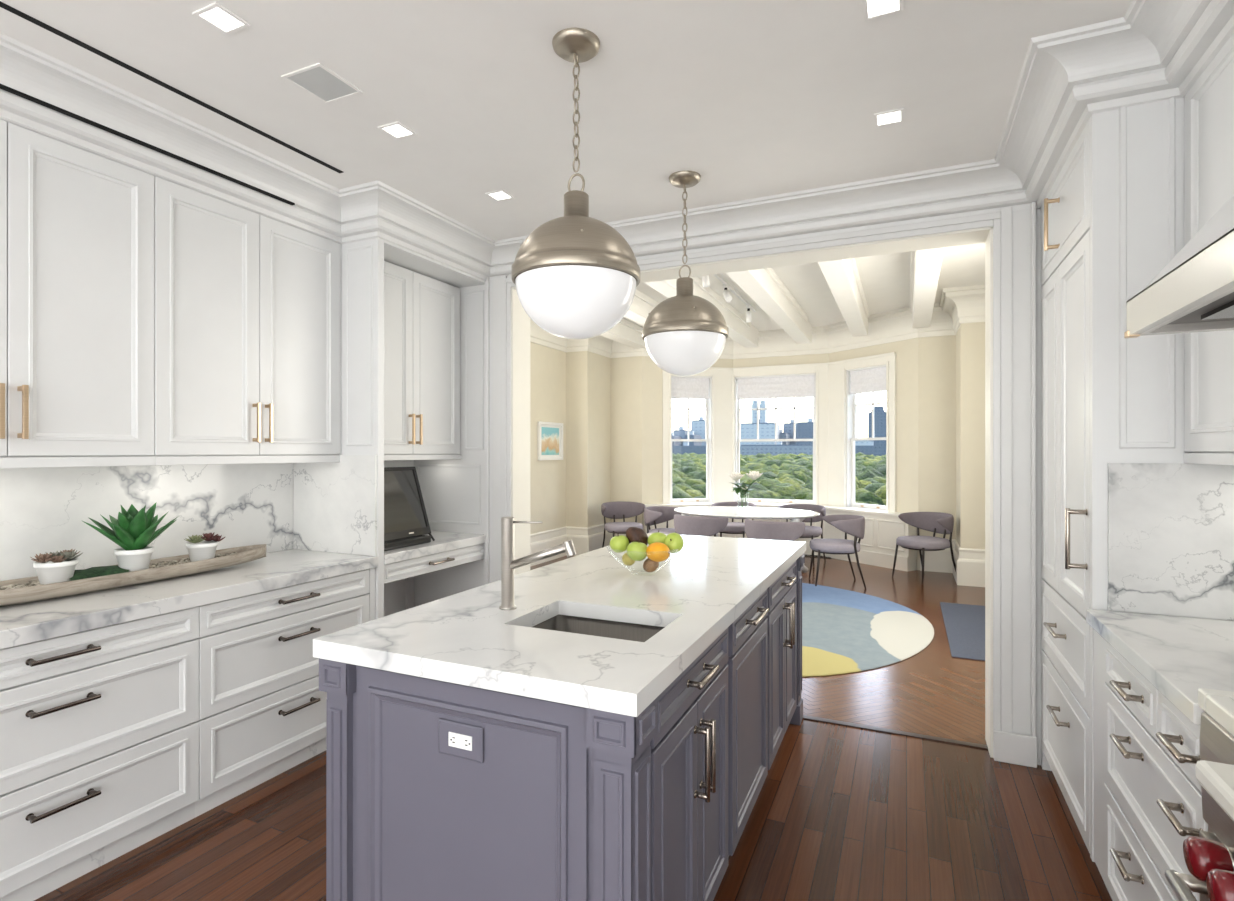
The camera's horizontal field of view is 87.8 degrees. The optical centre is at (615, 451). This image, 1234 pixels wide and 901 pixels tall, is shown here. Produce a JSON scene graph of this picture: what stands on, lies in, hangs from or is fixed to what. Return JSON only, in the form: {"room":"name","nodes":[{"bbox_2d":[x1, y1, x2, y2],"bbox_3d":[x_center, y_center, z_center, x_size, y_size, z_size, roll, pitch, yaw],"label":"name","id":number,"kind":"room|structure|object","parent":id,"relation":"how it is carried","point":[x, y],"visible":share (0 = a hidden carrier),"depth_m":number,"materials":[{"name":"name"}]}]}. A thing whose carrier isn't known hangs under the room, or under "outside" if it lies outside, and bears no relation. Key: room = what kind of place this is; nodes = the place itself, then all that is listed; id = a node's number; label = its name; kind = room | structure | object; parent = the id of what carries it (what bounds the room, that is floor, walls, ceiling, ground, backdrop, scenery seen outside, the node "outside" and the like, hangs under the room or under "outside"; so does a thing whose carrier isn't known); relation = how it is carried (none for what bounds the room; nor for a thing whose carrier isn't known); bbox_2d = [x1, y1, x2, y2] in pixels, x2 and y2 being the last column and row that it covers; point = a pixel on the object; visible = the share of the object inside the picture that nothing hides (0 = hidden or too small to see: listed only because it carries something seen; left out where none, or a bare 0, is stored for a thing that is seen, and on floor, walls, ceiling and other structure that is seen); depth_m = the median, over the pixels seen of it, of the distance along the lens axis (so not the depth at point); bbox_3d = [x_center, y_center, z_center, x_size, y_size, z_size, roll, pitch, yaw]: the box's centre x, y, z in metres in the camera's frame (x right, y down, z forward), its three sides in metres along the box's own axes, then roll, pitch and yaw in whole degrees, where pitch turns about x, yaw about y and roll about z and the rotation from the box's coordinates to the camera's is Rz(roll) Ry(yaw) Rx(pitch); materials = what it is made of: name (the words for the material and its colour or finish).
{"room":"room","nodes":[
{"label":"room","id":0,"kind":"room"},
{"bbox_2d":[384,460,413,466],"bbox_3d":[-2.621,0.071,1.967,0.100,2.757,5.610,0,0,24],"label":"wall","id":1,"kind":"structure","parent":0,"point":[389,463],"depth_m":4.37,"materials":[{"name":"white paint"}]},
{"bbox_2d":[0,119,154,467],"bbox_3d":[-2.212,-0.556,2.243,0.413,1.227,0.936,0,0,24],"label":"upper cabinet","id":2,"kind":"object","parent":1,"relation":"attached to","point":[77,224],"visible":1,"depth_m":2.35,"materials":[{"name":"white paint"}]},
{"bbox_2d":[0,455,376,580],"bbox_3d":[-1.964,0.283,2.535,0.623,0.527,2.089,0,0,24],"label":"backsplash","id":3,"kind":"structure","parent":1,"relation":"attached to","point":[320,506],"depth_m":3.09,"materials":[{"name":"stone"}]},
{"bbox_2d":[152,175,341,465],"bbox_3d":[-1.823,-0.556,3.099,0.413,1.227,0.945,0,0,24],"label":"upper cabinet","id":4,"kind":"object","parent":1,"relation":"attached to","point":[247,302],"depth_m":2.94,"materials":[{"name":"white paint"}]},
{"bbox_2d":[384,261,461,460],"bbox_3d":[-1.397,-0.526,3.983,0.456,1.157,0.922,0,0,24],"label":"upper cabinet","id":5,"kind":"object","parent":1,"relation":"attached to","point":[422,312],"visible":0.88,"depth_m":3.94,"materials":[{"name":"white paint"}]},
{"bbox_2d":[530,342,565,533],"bbox_3d":[-1.452,-0.200,7.496,0.150,3.300,5.055,0,0,24],"label":"wall","id":6,"kind":"structure","parent":0,"point":[547,365],"depth_m":8.50,"materials":[{"name":"beige paint"}]},
{"bbox_2d":[537,421,562,459],"bbox_3d":[-0.860,-0.138,8.570,0.035,0.505,0.630,0,0,24],"label":"framed picture","id":7,"kind":"object","parent":6,"relation":"attached to","point":[549,434],"visible":1,"depth_m":8.55,"materials":[{"name":"paper"}]},
{"bbox_2d":[542,427,558,454],"bbox_3d":[-0.864,-0.138,8.572,0.002,0.365,0.460,0,0,24],"label":"print","id":8,"kind":"object","parent":7,"relation":"attached to","point":[550,435],"depth_m":8.57},
{"bbox_2d":[530,522,625,566],"bbox_3d":[-1.289,1.250,7.460,0.695,0.400,4.978,0,0,34],"label":"baseboard","id":9,"kind":"structure","parent":6,"relation":"attached to","point":[585,539],"depth_m":8.85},
{"bbox_2d":[0,0,1131,240],"bbox_3d":[-0.557,-1.357,1.130,4.550,0.100,5.795,0,0,24],"label":"ceiling","id":10,"kind":"structure","parent":0,"point":[755,98],"depth_m":2.28,"materials":[{"name":"paint"}]},
{"bbox_2d":[0,1,342,172],"bbox_3d":[-2.046,-1.305,1.315,0.026,0.002,3.700,0,0,24],"label":"air slot","id":11,"kind":"object","parent":10,"relation":"attached to","point":[2,5],"visible":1,"depth_m":2.24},
{"bbox_2d":[192,2,249,34],"bbox_3d":[-1.186,-1.304,1.933,0.108,0.006,0.108,0,0,24],"label":"recessed light","id":12,"kind":"object","parent":10,"relation":"in","point":[215,14],"visible":1,"depth_m":1.93,"materials":[{"name":"paint"}]},
{"bbox_2d":[281,62,362,103],"bbox_3d":[-1.037,-1.304,2.276,0.184,0.006,0.192,0,0,24],"label":"ceiling speaker","id":13,"kind":"object","parent":10,"relation":"attached to","point":[317,80],"visible":1,"depth_m":2.27,"materials":[{"name":"paint"}]},
{"bbox_2d":[288,67,357,100],"bbox_3d":[-1.037,-1.305,2.276,0.160,0.004,0.168,0,0,24],"label":"grille","id":14,"kind":"object","parent":13,"relation":"attached to","point":[322,83],"depth_m":2.27,"materials":[{"name":"grey"}]},
{"bbox_2d":[378,121,416,139],"bbox_3d":[-0.884,-1.304,2.604,0.108,0.006,0.108,0,0,24],"label":"recessed light","id":15,"kind":"object","parent":10,"relation":"in","point":[397,130],"visible":1,"depth_m":2.60,"materials":[{"name":"paint"}]},
{"bbox_2d":[512,28,639,338],"bbox_3d":[-0.124,-0.835,2.052,0.410,0.945,0.410,0,0,24],"label":"pendant light","id":16,"kind":"object","parent":10,"relation":"hanging from","point":[575,275],"visible":1,"depth_m":1.92,"materials":[{"name":"glass"}]},
{"bbox_2d":[642,170,727,375],"bbox_3d":[0.332,-0.835,3.057,0.410,0.945,0.410,0,0,24],"label":"pendant light","id":17,"kind":"object","parent":10,"relation":"hanging from","point":[685,334],"visible":1,"depth_m":2.93,"materials":[{"name":"glass"}]},
{"bbox_2d":[862,0,903,20],"bbox_3d":[0.782,-1.304,1.868,0.108,0.006,0.108,0,0,24],"label":"recessed light","id":18,"kind":"object","parent":10,"relation":"in","point":[873,9],"visible":1,"depth_m":1.88,"materials":[{"name":"paint"}]},
{"bbox_2d":[874,108,903,127],"bbox_3d":[1.071,-1.304,2.503,0.108,0.006,0.108,0,0,24],"label":"recessed light","id":19,"kind":"object","parent":10,"relation":"in","point":[894,116],"visible":1,"depth_m":2.50,"materials":[{"name":"paint"}]},
{"bbox_2d":[34,556,1111,900],"bbox_3d":[0.127,1.475,4.144,5.800,0.050,11.850,0,0,24],"label":"floor","id":20,"kind":"structure","parent":0,"point":[839,812],"depth_m":2.52,"materials":[{"name":"brown wood"}]},
{"bbox_2d":[0,606,198,900],"bbox_3d":[-2.083,1.029,2.233,0.657,0.842,0.900,0,0,24],"label":"base cabinet","id":21,"kind":"object","parent":20,"relation":"on","point":[99,727],"visible":1,"depth_m":2.20,"materials":[{"name":"white paint"}]},
{"bbox_2d":[0,549,377,648],"bbox_3d":[-1.959,0.576,2.532,0.635,0.056,2.088,0,0,24],"label":"countertop","id":22,"kind":"structure","parent":21,"relation":"on","point":[34,621],"depth_m":2.48,"materials":[{"name":"white stone"}]},
{"bbox_2d":[0,544,265,605],"bbox_3d":[-2.029,0.506,2.604,0.244,0.084,1.340,0,0,24],"label":"wooden tray","id":23,"kind":"object","parent":22,"relation":"on","point":[29,589],"visible":0.87,"depth_m":2.54,"materials":[{"name":"brown wood"}]},
{"bbox_2d":[31,549,81,583],"bbox_3d":[-2.104,0.435,2.412,0.129,0.120,0.171,0,0,24],"label":"succulent plant","id":24,"kind":"object","parent":23,"relation":"on","point":[56,567],"visible":0.99,"depth_m":2.38,"materials":[{"name":"white ceramic"}]},
{"bbox_2d":[83,502,178,571],"bbox_3d":[-1.999,0.356,2.652,0.318,0.279,0.279,0,0,-38],"label":"agave plant","id":25,"kind":"object","parent":23,"relation":"on","point":[133,530],"visible":0.99,"depth_m":2.60,"materials":[{"name":"green plant"}]},
{"bbox_2d":[184,532,224,561],"bbox_3d":[-1.865,0.431,2.903,0.127,0.128,0.174,0,0,24],"label":"succulent plant","id":26,"kind":"object","parent":23,"relation":"on","point":[198,549],"visible":1,"depth_m":2.86,"materials":[{"name":"white ceramic"}]},
{"bbox_2d":[195,569,368,816],"bbox_3d":[-1.714,1.029,3.043,0.657,0.842,0.880,0,0,24],"label":"base cabinet","id":27,"kind":"object","parent":20,"relation":"on","point":[262,707],"visible":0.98,"depth_m":2.79,"materials":[{"name":"white paint"}]},
{"bbox_2d":[342,238,383,618],"bbox_3d":[-1.521,0.150,3.503,0.629,2.600,0.050,0,0,24],"label":"end panel","id":28,"kind":"object","parent":20,"relation":"on","point":[362,261],"visible":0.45,"depth_m":3.39,"materials":[{"name":"white paint"}]},
{"bbox_2d":[367,568,374,620],"bbox_3d":[-1.544,1.029,3.471,0.614,0.842,0.036,0,0,24],"label":"strip","id":29,"kind":"object","parent":20,"relation":"on","point":[371,593],"visible":0.14,"depth_m":3.33,"materials":[{"name":"white paint"}]},
{"bbox_2d":[384,531,485,615],"bbox_3d":[-1.306,0.989,3.941,0.657,0.882,0.922,0,0,24],"label":"desk","id":30,"kind":"object","parent":20,"relation":"on","point":[449,549],"visible":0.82,"depth_m":3.91,"materials":[{"name":"white stone"}]},
{"bbox_2d":[384,467,434,550],"bbox_3d":[-1.282,0.322,3.726,0.220,0.457,0.522,0,0,24],"label":"monitor","id":31,"kind":"object","parent":30,"relation":"on","point":[406,523],"visible":0.54,"depth_m":3.80,"materials":[{"name":"plastic"}]},
{"bbox_2d":[313,533,805,900],"bbox_3d":[0.132,0.972,2.594,0.939,0.956,2.419,0,0,24],"label":"kitchen island","id":32,"kind":"object","parent":20,"relation":"on","point":[615,733],"visible":0.98,"depth_m":1.63,"materials":[{"name":"grey paint"}]},
{"bbox_2d":[449,732,471,750],"bbox_3d":[-0.370,0.693,1.531,0.068,0.033,0.003,0,0,24],"label":"socket","id":33,"kind":"object","parent":32,"relation":"attached to","point":[458,741],"depth_m":1.53,"materials":[{"name":"white plastic"}]},
{"bbox_2d":[439,719,482,762],"bbox_3d":[-0.372,0.693,1.535,0.130,0.082,0.003,0,0,24],"label":"outlet","id":34,"kind":"object","parent":32,"relation":"attached to","point":[460,740],"depth_m":1.53,"materials":[{"name":"grey paint"}]},
{"bbox_2d":[313,533,805,716],"bbox_3d":[0.125,0.517,2.597,0.923,0.047,2.419,0,0,24],"label":"island countertop","id":35,"kind":"structure","parent":32,"relation":"on","point":[696,593],"depth_m":1.81,"materials":[{"name":"stone"}]},
{"bbox_2d":[499,517,575,609],"bbox_3d":[-0.240,0.350,1.977,0.269,0.287,0.054,0,0,24],"label":"faucet","id":36,"kind":"object","parent":35,"relation":"on","point":[508,564],"visible":1,"depth_m":2.00,"materials":[{"name":"metal"}]},
{"bbox_2d":[532,614,664,641],"bbox_3d":[-0.056,0.635,1.894,0.458,0.186,0.343,0,0,24],"label":"sink","id":37,"kind":"object","parent":35,"relation":"in","point":[632,629],"depth_m":2.06,"materials":[{"name":"metal"}]},
{"bbox_3d":[0.115,0.437,2.584,0.304,0.112,0.304,0,0,24],"label":"fruit bowl","id":38,"kind":"object","parent":32,"relation":"on","visible":0},
{"bbox_2d":[627,539,646,560],"bbox_3d":[0.088,0.389,2.529,0.086,0.085,0.086,0,0,24],"label":"apple","id":39,"kind":"object","parent":38,"relation":"in","point":[636,551],"visible":0.98,"depth_m":2.50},
{"bbox_2d":[646,542,669,561],"bbox_3d":[0.170,0.394,2.510,0.102,0.076,0.086,0,0,24],"label":"orange","id":40,"kind":"object","parent":38,"relation":"in","point":[657,551],"visible":0.99,"depth_m":2.48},
{"bbox_2d":[601,501,645,547],"bbox_3d":[0.110,1.078,8.784,0.611,0.746,0.575,0,0,-14],"label":"dining chair","id":41,"kind":"object","parent":20,"relation":"on","point":[618,509],"visible":0.82,"depth_m":8.93,"materials":[{"name":"fabric"}]},
{"bbox_2d":[644,506,680,533],"bbox_3d":[0.650,1.078,8.038,0.575,0.746,0.611,0,0,37],"label":"dining chair","id":42,"kind":"object","parent":20,"relation":"on","point":[653,515],"visible":0.47,"depth_m":8.17,"materials":[{"name":"grey fabric"}]},
{"bbox_2d":[711,502,755,537],"bbox_3d":[1.623,1.078,8.761,0.611,0.746,0.575,0,0,24],"label":"dining chair","id":43,"kind":"object","parent":20,"relation":"on","point":[732,527],"visible":0.38,"depth_m":8.62,"materials":[{"name":"grey fabric"}]},
{"bbox_2d":[674,506,819,572],"bbox_3d":[1.545,1.085,7.647,1.720,0.750,1.240,0,0,24],"label":"dining table","id":44,"kind":"object","parent":20,"relation":"on","point":[796,515],"visible":0.4,"depth_m":7.46,"materials":[{"name":"white stone"}]},
{"bbox_2d":[650,514,907,571],"bbox_3d":[2.148,1.155,8.803,3.420,0.590,0.795,0,0,24],"label":"panelling","id":45,"kind":"object","parent":20,"relation":"on","point":[888,532],"visible":0.19,"depth_m":8.18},
{"bbox_2d":[643,506,915,570],"bbox_3d":[2.196,1.123,8.910,3.600,0.655,1.000,0,0,24],"label":"radiator cover trim","id":46,"kind":"object","parent":20,"relation":"on","point":[910,530],"visible":0.12,"depth_m":8.13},
{"bbox_2d":[778,504,825,566],"bbox_3d":[2.437,1.078,8.369,0.611,0.746,0.575,0,0,30],"label":"dining chair","id":47,"kind":"object","parent":20,"relation":"on","point":[810,531],"visible":0.44,"depth_m":8.42,"materials":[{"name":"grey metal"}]},
{"bbox_2d":[809,514,866,588],"bbox_3d":[2.436,1.078,7.030,0.575,0.746,0.611,0,0,8],"label":"dining chair","id":48,"kind":"object","parent":20,"relation":"on","point":[854,525],"visible":0.99,"depth_m":6.83,"materials":[{"name":"fabric"}]},
{"bbox_2d":[802,583,933,676],"bbox_3d":[1.073,1.444,5.741,3.204,0.010,3.254,0,0,24],"label":"area rug","id":49,"kind":"object","parent":20,"relation":"on","point":[844,631],"visible":0.42,"depth_m":5.12,"materials":[{"name":"carpet"}]},
{"bbox_2d":[674,514,727,536],"bbox_3d":[0.949,1.066,7.119,0.611,0.746,0.575,0,0,31],"label":"dining chair","id":50,"kind":"object","parent":49,"relation":"on","point":[683,525],"visible":0.45,"depth_m":6.87,"materials":[{"name":"grey fabric"}]},
{"bbox_2d":[745,519,804,540],"bbox_3d":[1.640,1.066,6.606,0.611,0.746,0.575,0,0,29],"label":"dining chair","id":51,"kind":"object","parent":49,"relation":"on","point":[768,530],"visible":0.49,"depth_m":6.36,"materials":[{"name":"grey fabric"}]},
{"bbox_2d":[892,512,955,583],"bbox_3d":[3.526,1.078,7.294,0.575,0.746,0.611,0,0,-21],"label":"dining chair","id":52,"kind":"object","parent":20,"relation":"on","point":[936,522],"visible":0.99,"depth_m":7.29,"materials":[{"name":"fabric"}]},
{"bbox_2d":[940,602,984,660],"bbox_3d":[3.065,1.446,5.181,0.710,0.008,1.790,0,0,24],"label":"floor mat","id":53,"kind":"object","parent":20,"relation":"on","point":[964,623],"visible":0.49,"depth_m":5.19,"materials":[{"name":"fabric"}]},
{"bbox_2d":[1042,97,1232,861],"bbox_3d":[2.024,0.140,2.402,0.701,2.620,0.884,0,0,24],"label":"tall cabinet","id":54,"kind":"object","parent":20,"relation":"on","point":[1113,214],"visible":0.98,"depth_m":2.12,"materials":[{"name":"white paint"}]},
{"bbox_2d":[1094,630,1207,900],"bbox_3d":[1.669,1.008,1.596,0.682,0.884,0.888,0,0,24],"label":"base cabinet","id":55,"kind":"object","parent":20,"relation":"on","point":[1148,793],"visible":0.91,"depth_m":1.70,"materials":[{"name":"white paint"}]},
{"bbox_2d":[1086,609,1233,724],"bbox_3d":[1.671,0.542,1.589,0.646,0.045,0.876,0,0,24],"label":"countertop","id":56,"kind":"structure","parent":55,"relation":"on","point":[1179,656],"depth_m":1.70,"materials":[{"name":"stone"}]},
{"bbox_2d":[1108,463,1233,620],"bbox_3d":[1.480,0.124,1.079,0.597,0.789,1.989,0,0,24],"label":"backsplash","id":57,"kind":"structure","parent":56,"relation":"on","point":[1171,525],"depth_m":2.03,"materials":[{"name":"grey stone"}]},
{"bbox_2d":[1164,688,1233,900],"bbox_3d":[1.247,0.968,0.778,0.744,0.965,0.949,0,0,24],"label":"range cooker","id":58,"kind":"object","parent":20,"relation":"on","point":[1209,857],"visible":1,"depth_m":1.19,"materials":[{"name":"metal"}]},
{"bbox_2d":[1164,831,1221,900],"bbox_3d":[0.977,1.025,0.901,0.088,0.530,0.870,0,0,24],"label":"oven","id":59,"kind":"object","parent":58,"relation":"in","point":[1183,885],"depth_m":1.25,"materials":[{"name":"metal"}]},
{"bbox_2d":[1198,688,1233,736],"bbox_3d":[1.294,0.505,0.756,0.640,0.040,0.949,0,0,24],"label":"cooktop","id":60,"kind":"object","parent":58,"relation":"in","point":[1218,705],"depth_m":1.25,"materials":[{"name":"ceramic"}]},
{"bbox_2d":[566,351,610,526],"bbox_3d":[-0.379,-0.150,9.269,0.335,3.200,0.760,0,0,24],"label":"wall","id":61,"kind":"structure","parent":0,"point":[588,374],"depth_m":8.98,"materials":[{"name":"beige paint"}]},
{"bbox_2d":[611,356,641,523],"bbox_3d":[-0.035,-0.200,9.596,0.990,3.300,0.120,0,0,24],"label":"wall","id":62,"kind":"structure","parent":0,"point":[626,372],"depth_m":9.43,"materials":[{"name":"beige paint"}]},
{"bbox_2d":[642,356,732,524],"bbox_3d":[1.065,-0.150,9.572,1.420,3.200,0.160,0,0,-13],"label":"wall","id":63,"kind":"structure","parent":0,"point":[651,373],"depth_m":9.37,"materials":[{"name":"beige paint"}]},
{"bbox_2d":[662,367,732,503],"bbox_3d":[1.222,-0.212,9.579,1.108,2.085,0.195,0,0,-13],"label":"window","id":64,"kind":"structure","parent":63,"relation":"in","point":[718,408],"depth_m":9.57,"materials":[{"name":"white paint"}]},
{"bbox_2d":[671,377,708,398],"bbox_3d":[1.118,-0.950,9.554,0.595,0.330,0.022,0,0,-13],"label":"roman shade","id":65,"kind":"object","parent":64,"relation":"attached to","point":[681,388],"visible":0.94,"depth_m":9.54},
{"bbox_2d":[645,503,901,515],"bbox_3d":[2.189,0.780,8.894,3.640,0.030,1.035,0,0,24],"label":"window sill","id":66,"kind":"structure","parent":63,"relation":"attached to","point":[847,509],"depth_m":8.91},
{"bbox_2d":[414,208,1040,764],"bbox_3d":[0.035,-0.200,3.942,5.800,3.300,0.185,0,0,24],"label":"wall","id":67,"kind":"structure","parent":0,"point":[435,585],"depth_m":4.27,"materials":[{"name":"white paint"}]},
{"bbox_2d":[0,84,294,204],"bbox_3d":[-2.320,-1.197,1.429,0.020,0.008,3.680,0,0,24],"label":"air slot","id":68,"kind":"object","parent":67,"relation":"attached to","point":[3,87],"visible":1,"depth_m":2.46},
{"bbox_2d":[384,240,484,287],"bbox_3d":[-1.152,-1.139,3.872,0.263,0.063,0.925,0,0,24],"label":"lintel","id":69,"kind":"object","parent":67,"relation":"attached to","point":[394,254],"visible":0.57,"depth_m":3.85,"materials":[{"name":"white paint"}]},
{"bbox_2d":[417,290,483,524],"bbox_3d":[-1.129,-0.290,4.365,0.570,1.560,0.007,0,0,24],"label":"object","id":70,"kind":"structure","parent":67,"relation":"attached to","point":[450,493],"depth_m":4.30,"materials":[{"name":"white paint"}]},
{"bbox_2d":[0,0,1233,280],"bbox_3d":[-0.598,-1.214,1.074,3.573,0.187,5.560,0,0,24],"label":"crown molding","id":71,"kind":"structure","parent":67,"relation":"attached to","point":[1159,49],"depth_m":2.70,"materials":[{"name":"white paint"}]},
{"bbox_2d":[484,202,1035,757],"bbox_3d":[0.585,0.150,3.684,3.068,2.600,0.239,0,0,24],"label":"door frame","id":72,"kind":"structure","parent":67,"relation":"attached to","point":[1014,232],"depth_m":3.04,"materials":[{"name":"white paint"}]},
{"bbox_2d":[994,731,1036,767],"bbox_3d":[1.856,1.380,2.972,0.172,0.140,0.012,0,0,24],"label":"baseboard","id":73,"kind":"structure","parent":67,"relation":"in","point":[1012,748],"depth_m":2.97,"materials":[{"name":"white paint"}]},
{"bbox_2d":[1041,206,1051,770],"bbox_3d":[2.247,0.140,2.810,0.636,2.620,0.042,0,0,24],"label":"trim","id":74,"kind":"structure","parent":67,"relation":"attached to","point":[1045,765],"depth_m":2.94,"materials":[{"name":"white paint"}]},
{"bbox_2d":[733,353,828,367],"bbox_3d":[2.437,-0.150,9.438,1.380,3.200,0.160,0,0,24],"label":"wall","id":75,"kind":"structure","parent":0,"point":[813,358],"depth_m":9.35,"materials":[{"name":"beige paint"}]},
{"bbox_2d":[732,363,827,505],"bbox_3d":[2.423,-0.212,9.414,1.385,2.085,0.195,0,0,24],"label":"window","id":76,"kind":"structure","parent":75,"relation":"in","point":[820,370],"depth_m":9.28,"materials":[{"name":"white paint"}]},
{"bbox_2d":[737,375,814,399],"bbox_3d":[2.356,-0.950,9.443,1.120,0.330,0.022,0,0,24],"label":"roman shade","id":77,"kind":"object","parent":76,"relation":"attached to","point":[784,386],"visible":1,"depth_m":9.43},
{"bbox_2d":[623,243,984,330],"bbox_3d":[1.299,-1.800,6.877,5.670,0.100,6.205,0,0,24],"label":"ceiling","id":78,"kind":"structure","parent":0,"point":[885,279],"depth_m":6.67,"materials":[{"name":"paint"}]},
{"bbox_2d":[601,318,645,348],"bbox_3d":[-0.643,-1.625,7.064,0.250,0.250,4.937,0,0,24],"label":"beam","id":79,"kind":"structure","parent":78,"relation":"attached to","point":[626,332],"depth_m":8.64,"materials":[{"name":"paint"}]},
{"bbox_2d":[624,289,658,325],"bbox_3d":[0.092,-1.625,6.892,0.250,0.250,5.233,0,0,24],"label":"beam","id":80,"kind":"structure","parent":78,"relation":"attached to","point":[642,304],"depth_m":7.13,"materials":[{"name":"paint"}]},
{"bbox_2d":[646,277,757,347],"bbox_3d":[0.827,-1.625,6.720,0.250,0.250,5.529,0,0,24],"label":"beam","id":81,"kind":"structure","parent":78,"relation":"attached to","point":[744,333],"depth_m":7.53,"materials":[{"name":"paint"}]},
{"bbox_2d":[702,274,755,321],"bbox_3d":[1.246,-1.637,6.794,0.112,0.224,2.400,0,0,24],"label":"track light","id":82,"kind":"object","parent":78,"relation":"attached to","point":[705,279],"visible":0.73,"depth_m":6.61,"materials":[{"name":"white paint"}]},
{"bbox_2d":[726,268,811,343],"bbox_3d":[1.495,-1.625,6.403,0.250,0.250,5.505,0,0,24],"label":"beam","id":83,"kind":"structure","parent":78,"relation":"attached to","point":[764,286],"depth_m":6.63,"materials":[{"name":"paint"}]},
{"bbox_2d":[818,258,868,336],"bbox_3d":[2.108,-1.625,5.962,0.250,0.250,5.209,0,0,24],"label":"beam","id":84,"kind":"structure","parent":78,"relation":"attached to","point":[842,277],"depth_m":6.20,"materials":[{"name":"paint"}]},
{"bbox_2d":[910,247,944,327],"bbox_3d":[2.695,-1.625,5.539,0.250,0.250,4.925,0,0,24],"label":"beam","id":85,"kind":"structure","parent":78,"relation":"attached to","point":[925,264],"depth_m":5.79,"materials":[{"name":"paint"}]},
{"bbox_2d":[829,338,917,569],"bbox_3d":[3.438,-0.150,8.492,0.160,3.200,1.420,0,0,-28],"label":"wall","id":86,"kind":"structure","parent":0,"point":[906,351],"depth_m":7.99,"materials":[{"name":"beige paint"}]},
{"bbox_2d":[828,352,895,511],"bbox_3d":[3.341,-0.212,8.615,0.195,2.085,1.108,0,0,-28],"label":"window","id":87,"kind":"structure","parent":86,"relation":"in","point":[842,405],"depth_m":8.80,"materials":[{"name":"white paint"}]},
{"bbox_2d":[850,367,885,393],"bbox_3d":[3.384,-0.950,8.531,0.022,0.330,0.620,0,0,-28],"label":"roman shade","id":88,"kind":"object","parent":87,"relation":"attached to","point":[874,379],"visible":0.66,"depth_m":8.54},
{"bbox_2d":[803,715,987,749],"bbox_3d":[0.601,1.447,3.687,2.705,0.006,0.040,0,0,24],"label":"threshold","id":89,"kind":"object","parent":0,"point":[849,724],"depth_m":3.29,"materials":[{"name":"brown wood"}]},
{"bbox_2d":[918,335,955,569],"bbox_3d":[4.202,-0.200,7.668,1.040,3.300,0.120,0,0,24],"label":"wall","id":90,"kind":"structure","parent":0,"point":[936,355],"depth_m":7.75,"materials":[{"name":"beige paint"}]},
{"bbox_2d":[530,285,984,358],"bbox_3d":[1.245,-1.570,6.723,5.400,0.360,5.770,0,0,24],"label":"crown molding","id":91,"kind":"structure","parent":90,"relation":"attached to","point":[957,306],"depth_m":8.57,"materials":[{"name":"paint"}]},
{"bbox_2d":[956,322,984,548],"bbox_3d":[4.150,-0.150,7.209,0.515,3.200,0.760,0,0,24],"label":"wall","id":92,"kind":"structure","parent":0,"point":[970,337],"depth_m":6.93,"materials":[{"name":"beige paint"}]},
{"bbox_3d":[1.430,0.071,0.124,0.100,2.757,5.610,0,0,24],"label":"wall","id":93,"kind":"structure","parent":0,"visible":0},
{"bbox_2d":[1124,195,1233,337],"bbox_3d":[1.291,-0.717,0.807,0.690,0.867,1.439,0,0,24],"label":"range hood","id":94,"kind":"object","parent":93,"relation":"attached to","point":[1194,292],"visible":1,"depth_m":1.33,"materials":[{"name":"white metal"}]},
{"bbox_2d":[1184,33,1233,464],"bbox_3d":[1.854,-0.567,1.671,0.406,1.207,0.598,0,0,24],"label":"upper cabinet","id":95,"kind":"object","parent":93,"relation":"attached to","point":[1209,103],"visible":0.8,"depth_m":1.87,"materials":[{"name":"white paint"}]},
{"bbox_3d":[3.587,-0.200,5.204,0.120,3.300,5.055,0,0,24],"label":"wall","id":96,"kind":"structure","parent":0,"visible":0},
{"bbox_2d":[920,539,984,586],"bbox_3d":[3.463,1.250,5.310,0.760,0.400,4.992,0,0,14],"label":"baseboard","id":97,"kind":"structure","parent":96,"relation":"attached to","point":[970,563],"depth_m":6.94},
{"label":"outside","id":98,"kind":"structure","parent":0,"visible":0},
{"bbox_3d":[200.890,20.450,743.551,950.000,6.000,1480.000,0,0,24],"label":"ground","id":99,"kind":"structure","parent":98,"visible":0},
{"bbox_2d":[740,400,779,445],"bbox_3d":[175.573,-21.225,782.532,44.328,81.349,30.000,0,0,24],"label":"apartment building","id":100,"kind":"structure","parent":99,"relation":"on","point":[747,430],"depth_m":770.23,"materials":[{"name":"glass"}]},
{"bbox_2d":[740,441,812,454],"bbox_3d":[177.692,3.832,688.188,80.808,31.236,30.000,0,0,24],"label":"apartment building","id":101,"kind":"structure","parent":99,"relation":"on","point":[777,449],"depth_m":675.59,"materials":[{"name":"stone"}]},
{"bbox_2d":[672,452,885,505],"bbox_3d":[45.656,14.033,378.555,626.244,27.288,639.566,0,0,24],"label":"canopy","id":102,"kind":"object","parent":99,"relation":"on","point":[789,476],"visible":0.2,"depth_m":167.72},
{"bbox_2d":[797,418,812,444],"bbox_3d":[234.520,-10.021,766.705,28.365,58.943,30.000,0,0,24],"label":"apartment building","id":103,"kind":"structure","parent":99,"relation":"on","point":[804,429],"depth_m":755.33,"materials":[{"name":"glass"}]},
{"bbox_2d":[855,441,885,455],"bbox_3d":[260.201,4.489,650.657,46.214,29.923,30.000,0,0,24],"label":"apartment building","id":104,"kind":"structure","parent":99,"relation":"on","point":[879,450],"depth_m":636.91,"materials":[{"name":"stone"}]},
{"bbox_2d":[868,406,885,445],"bbox_3d":[309.519,-16.580,754.562,20.346,72.061,30.000,0,0,24],"label":"apartment building","id":105,"kind":"structure","parent":99,"relation":"on","point":[879,414],"depth_m":741.26,"materials":[{"name":"glass"}]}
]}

